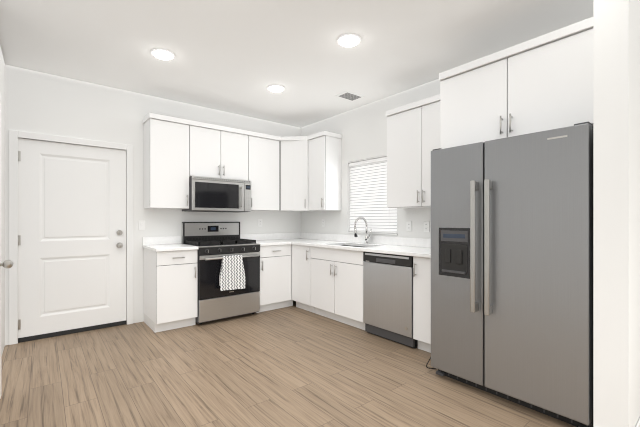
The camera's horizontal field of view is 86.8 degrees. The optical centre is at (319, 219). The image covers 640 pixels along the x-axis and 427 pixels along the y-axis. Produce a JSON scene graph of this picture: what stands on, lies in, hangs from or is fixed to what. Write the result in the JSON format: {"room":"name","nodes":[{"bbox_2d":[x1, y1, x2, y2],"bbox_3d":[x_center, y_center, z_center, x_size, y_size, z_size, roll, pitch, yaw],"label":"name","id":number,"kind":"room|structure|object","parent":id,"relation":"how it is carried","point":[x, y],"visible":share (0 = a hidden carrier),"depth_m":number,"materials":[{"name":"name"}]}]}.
{"room":"kitchen","nodes":[
{"label":"kitchen","id":0,"kind":"room"},
{"bbox_2d":[0,46,4,352],"bbox_3d":[-0.256,-0.147,-0.224,0.120,2.740,9.020,0,0,-39],"label":"wall","id":1,"kind":"structure","parent":0,"point":[2,77],"depth_m":3.18,"materials":[{"name":"white paint"}]},
{"bbox_2d":[0,93,13,398],"bbox_3d":[-1.889,0.178,1.968,0.123,2.090,1.020,0,0,-39],"label":"door","id":2,"kind":"structure","parent":1,"relation":"in","point":[7,263],"depth_m":2.31,"materials":[{"name":"white wood"}]},
{"bbox_2d":[5,65,300,344],"bbox_3d":[-1.731,-0.147,4.479,3.810,2.740,0.120,0,0,-39],"label":"wall","id":3,"kind":"structure","parent":0,"point":[42,103],"depth_m":3.96,"materials":[{"name":"white paint"}]},
{"bbox_2d":[9,130,132,344],"bbox_3d":[-2.665,0.170,3.701,1.082,2.107,0.135,0,0,-39],"label":"door frame","id":4,"kind":"structure","parent":3,"relation":"attached to","point":[14,135],"depth_m":3.37,"materials":[{"name":"white painted wood"}]},
{"bbox_2d":[18,138,125,342],"bbox_3d":[-2.633,0.203,3.654,0.960,2.039,0.124,0,0,-39],"label":"entry door","id":5,"kind":"structure","parent":3,"relation":"in","point":[71,238],"depth_m":3.63,"materials":[{"name":"painted wood"},{"name":"metal"}]},
{"bbox_2d":[138,220,144,229],"bbox_3d":[-2.137,0.063,4.059,0.072,0.116,0.011,0,0,-39],"label":"light switch","id":6,"kind":"object","parent":3,"relation":"attached to","point":[141,224],"visible":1,"depth_m":4.05,"materials":[{"name":"white plastic"}]},
{"bbox_2d":[144,118,188,208],"bbox_3d":[-1.844,-0.646,4.081,0.439,1.018,0.348,0,0,-39],"label":"upper cabinet","id":7,"kind":"object","parent":3,"relation":"attached to","point":[166,164],"visible":1,"depth_m":3.97,"materials":[{"name":"white wood"}]},
{"bbox_2d":[189,125,247,179],"bbox_3d":[-1.367,-0.846,4.472,0.786,0.618,0.348,0,0,-39],"label":"upper cabinet","id":8,"kind":"object","parent":3,"relation":"attached to","point":[213,153],"visible":0.92,"depth_m":4.34,"materials":[{"name":"white wood"}]},
{"bbox_2d":[182,176,250,211],"bbox_3d":[-1.334,-0.319,4.434,0.784,0.421,0.448,0,0,-39],"label":"microwave","id":9,"kind":"object","parent":8,"relation":"attached to","point":[209,194],"visible":1,"depth_m":4.26,"materials":[{"name":"grey metal"}]},
{"bbox_2d":[258,219,261,226],"bbox_3d":[-0.897,0.043,5.078,0.072,0.116,0.008,0,0,-39],"label":"outlet","id":10,"kind":"object","parent":3,"relation":"attached to","point":[259,222],"visible":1,"depth_m":5.07,"materials":[{"name":"white plastic"}]},
{"bbox_2d":[248,136,278,210],"bbox_3d":[-0.868,-0.646,4.882,0.498,1.018,0.348,0,0,-39],"label":"upper cabinet","id":11,"kind":"object","parent":3,"relation":"attached to","point":[263,165],"visible":0.75,"depth_m":4.77,"materials":[{"name":"white wood"}]},
{"bbox_2d":[279,140,309,211],"bbox_3d":[-0.356,-0.646,5.136,0.607,1.018,0.607,0,0,-39],"label":"upper cabinet","id":12,"kind":"object","parent":3,"relation":"attached to","point":[293,176],"visible":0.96,"depth_m":4.92,"materials":[{"name":"white wood"}]},
{"bbox_2d":[143,112,341,140],"bbox_3d":[-0.911,-1.186,4.435,2.353,0.060,0.985,0,0,-39],"label":"crown molding","id":13,"kind":"structure","parent":12,"relation":"attached to","point":[149,115],"depth_m":4.47,"materials":[{"name":"white wood"}]},
{"bbox_2d":[0,300,575,426],"bbox_3d":[1.131,1.273,0.994,3.810,0.100,9.140,0,0,-39],"label":"floor","id":14,"kind":"structure","parent":0,"point":[292,366],"depth_m":2.56,"materials":[{"name":"brown wood"}]},
{"bbox_2d":[144,249,197,332],"bbox_3d":[-1.754,0.781,3.970,0.438,0.884,0.634,0,0,-39],"label":"base cabinet","id":15,"kind":"object","parent":14,"relation":"on","point":[170,290],"visible":0.96,"depth_m":3.76,"materials":[{"name":"white wood"}]},
{"bbox_2d":[143,236,198,251],"bbox_3d":[-1.761,0.271,3.969,0.451,0.135,0.626,0,0,-39],"label":"countertop","id":16,"kind":"structure","parent":15,"relation":"on","point":[158,243],"depth_m":4.07,"materials":[{"name":"stone"}]},
{"bbox_2d":[182,222,259,323],"bbox_3d":[-1.248,0.625,4.328,0.789,1.197,0.721,0,0,-39],"label":"range","id":17,"kind":"object","parent":14,"relation":"on","point":[228,262],"visible":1,"depth_m":4.12,"materials":[{"name":"grey metal"}]},
{"bbox_2d":[256,244,290,312],"bbox_3d":[-0.773,0.781,4.776,0.504,0.884,0.634,0,0,-39],"label":"base cabinet","id":18,"kind":"object","parent":14,"relation":"on","point":[275,276],"visible":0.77,"depth_m":4.55,"materials":[{"name":"white wood"}]},
{"bbox_2d":[240,233,289,245],"bbox_3d":[-0.791,0.271,4.764,0.461,0.135,0.631,0,0,-39],"label":"countertop","id":19,"kind":"structure","parent":18,"relation":"on","point":[264,239],"depth_m":5.00,"materials":[{"name":"stone"}]},
{"bbox_2d":[288,244,292,305],"bbox_3d":[-0.356,0.781,5.143,0.598,0.884,0.596,0,0,-39],"label":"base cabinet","id":20,"kind":"object","parent":14,"relation":"on","point":[290,302],"visible":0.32,"depth_m":4.73,"materials":[{"name":"white wood"}]},
{"bbox_2d":[292,245,314,312],"bbox_3d":[-0.046,0.781,4.737,0.634,0.884,0.412,0,0,-39],"label":"base cabinet","id":21,"kind":"object","parent":14,"relation":"on","point":[301,275],"visible":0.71,"depth_m":4.56,"materials":[{"name":"white wood"}]},
{"bbox_2d":[310,245,364,329],"bbox_3d":[0.388,0.781,4.209,0.634,0.884,0.944,0,0,-39],"label":"base cabinet","id":22,"kind":"object","parent":14,"relation":"on","point":[336,284],"visible":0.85,"depth_m":3.99,"materials":[{"name":"white wood"}]},
{"bbox_2d":[282,232,430,257],"bbox_3d":[0.386,0.271,4.202,0.645,0.135,2.992,0,0,-39],"label":"countertop","id":23,"kind":"structure","parent":22,"relation":"on","point":[415,247],"depth_m":4.13,"materials":[{"name":"stone"}]},
{"bbox_2d":[354,217,371,243],"bbox_3d":[0.536,0.130,4.242,0.256,0.344,0.109,0,0,-39],"label":"faucet","id":24,"kind":"object","parent":23,"relation":"on","point":[367,237],"visible":1,"depth_m":4.27,"materials":[{"name":"silver metal"}]},
{"bbox_2d":[363,252,417,348],"bbox_3d":[0.884,0.782,3.596,0.584,0.881,0.619,0,0,-39],"label":"dishwasher","id":25,"kind":"object","parent":14,"relation":"on","point":[388,296],"visible":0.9,"depth_m":3.38,"materials":[{"name":"grey metal"}]},
{"bbox_2d":[413,256,430,352],"bbox_3d":[1.214,0.781,3.204,0.634,0.884,0.391,0,0,-39],"label":"base cabinet","id":26,"kind":"object","parent":14,"relation":"on","point":[422,300],"visible":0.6,"depth_m":3.10,"materials":[{"name":"white wood"}]},
{"bbox_2d":[431,122,592,426],"bbox_3d":[1.507,0.335,2.535,0.972,1.777,0.995,0,0,-39],"label":"refrigerator","id":27,"kind":"object","parent":14,"relation":"on","point":[512,268],"visible":0.96,"depth_m":2.16,"materials":[{"name":"grey metal"}]},
{"bbox_2d":[0,0,592,127],"bbox_3d":[1.131,-1.567,0.994,3.810,0.100,9.140,0,0,-39],"label":"ceiling","id":28,"kind":"structure","parent":0,"point":[239,57],"depth_m":2.91,"materials":[{"name":"white paint"}]},
{"bbox_2d":[151,49,174,59],"bbox_3d":[-1.435,-1.506,3.092,0.196,0.020,0.196,0,0,-39],"label":"recessed light","id":29,"kind":"object","parent":28,"relation":"in","point":[162,54],"visible":0.96,"depth_m":3.06,"materials":[{"name":"white plastic"}]},
{"bbox_2d":[267,85,284,91],"bbox_3d":[-0.505,-1.506,3.889,0.196,0.020,0.196,0,0,-39],"label":"recessed light","id":30,"kind":"object","parent":28,"relation":"in","point":[276,88],"visible":0.98,"depth_m":3.85,"materials":[{"name":"white plastic"}]},
{"bbox_2d":[337,34,360,46],"bbox_3d":[0.244,-1.506,2.852,0.196,0.020,0.196,0,0,-39],"label":"recessed light","id":31,"kind":"object","parent":28,"relation":"in","point":[348,40],"visible":0.98,"depth_m":2.82,"materials":[{"name":"white plastic"}]},
{"bbox_2d":[336,91,363,100],"bbox_3d":[0.366,-1.511,4.139,0.300,0.010,0.200,0,0,-39],"label":"ceiling vent","id":32,"kind":"object","parent":28,"relation":"in","point":[348,95],"visible":1,"depth_m":4.13,"materials":[{"name":"white metal"}]},
{"bbox_2d":[301,79,439,238],"bbox_3d":[2.595,-0.147,2.119,0.120,2.740,9.020,0,0,-39],"label":"wall","id":33,"kind":"structure","parent":0,"point":[362,130],"depth_m":4.48,"materials":[{"name":"white paint"}]},
{"bbox_2d":[309,136,340,210],"bbox_3d":[0.054,-0.646,4.840,0.348,1.018,0.363,0,0,-39],"label":"upper cabinet","id":34,"kind":"object","parent":33,"relation":"attached to","point":[324,173],"visible":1,"depth_m":4.71,"materials":[{"name":"white wood"}]},
{"bbox_2d":[347,155,397,234],"bbox_3d":[0.694,-0.312,4.420,0.128,0.986,0.866,0,0,-39],"label":"window","id":35,"kind":"structure","parent":33,"relation":"in","point":[348,199],"depth_m":4.72,"materials":[{"name":"white"}]},
{"bbox_2d":[349,157,396,232],"bbox_3d":[0.683,-0.315,4.411,0.066,0.948,0.834,0,0,-39],"label":"window blinds","id":36,"kind":"object","parent":35,"relation":"attached to","point":[368,190],"visible":0.67,"depth_m":4.43,"materials":[{"name":"white plastic"}]},
{"bbox_2d":[406,221,411,230],"bbox_3d":[1.031,0.073,3.919,0.008,0.116,0.072,0,0,-39],"label":"outlet","id":37,"kind":"object","parent":33,"relation":"attached to","point":[408,225],"visible":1,"depth_m":3.92,"materials":[{"name":"white plastic"}]},
{"bbox_2d":[386,94,439,207],"bbox_3d":[1.138,-0.676,3.520,0.348,1.079,0.904,0,0,-39],"label":"upper cabinet","id":38,"kind":"object","parent":33,"relation":"attached to","point":[413,135],"visible":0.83,"depth_m":3.52,"materials":[{"name":"white wood"}]},
{"bbox_2d":[424,221,429,231],"bbox_3d":[1.177,0.073,3.740,0.008,0.116,0.072,0,0,-39],"label":"outlet","id":39,"kind":"object","parent":33,"relation":"attached to","point":[426,226],"visible":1,"depth_m":3.74,"materials":[{"name":"white plastic"}]},
{"bbox_2d":[439,17,592,148],"bbox_3d":[1.600,-0.896,2.627,0.768,0.639,1.050,0,0,-39],"label":"upper cabinet","id":40,"kind":"object","parent":33,"relation":"attached to","point":[541,83],"visible":0.73,"depth_m":2.33,"materials":[{"name":"white wood"}]},
{"bbox_2d":[593,0,639,426],"bbox_3d":[1.917,-0.147,2.109,0.940,2.740,0.145,0,0,-39],"label":"wall","id":41,"kind":"structure","parent":0,"point":[616,213],"depth_m":1.82,"materials":[{"name":"white paint"}]}
]}

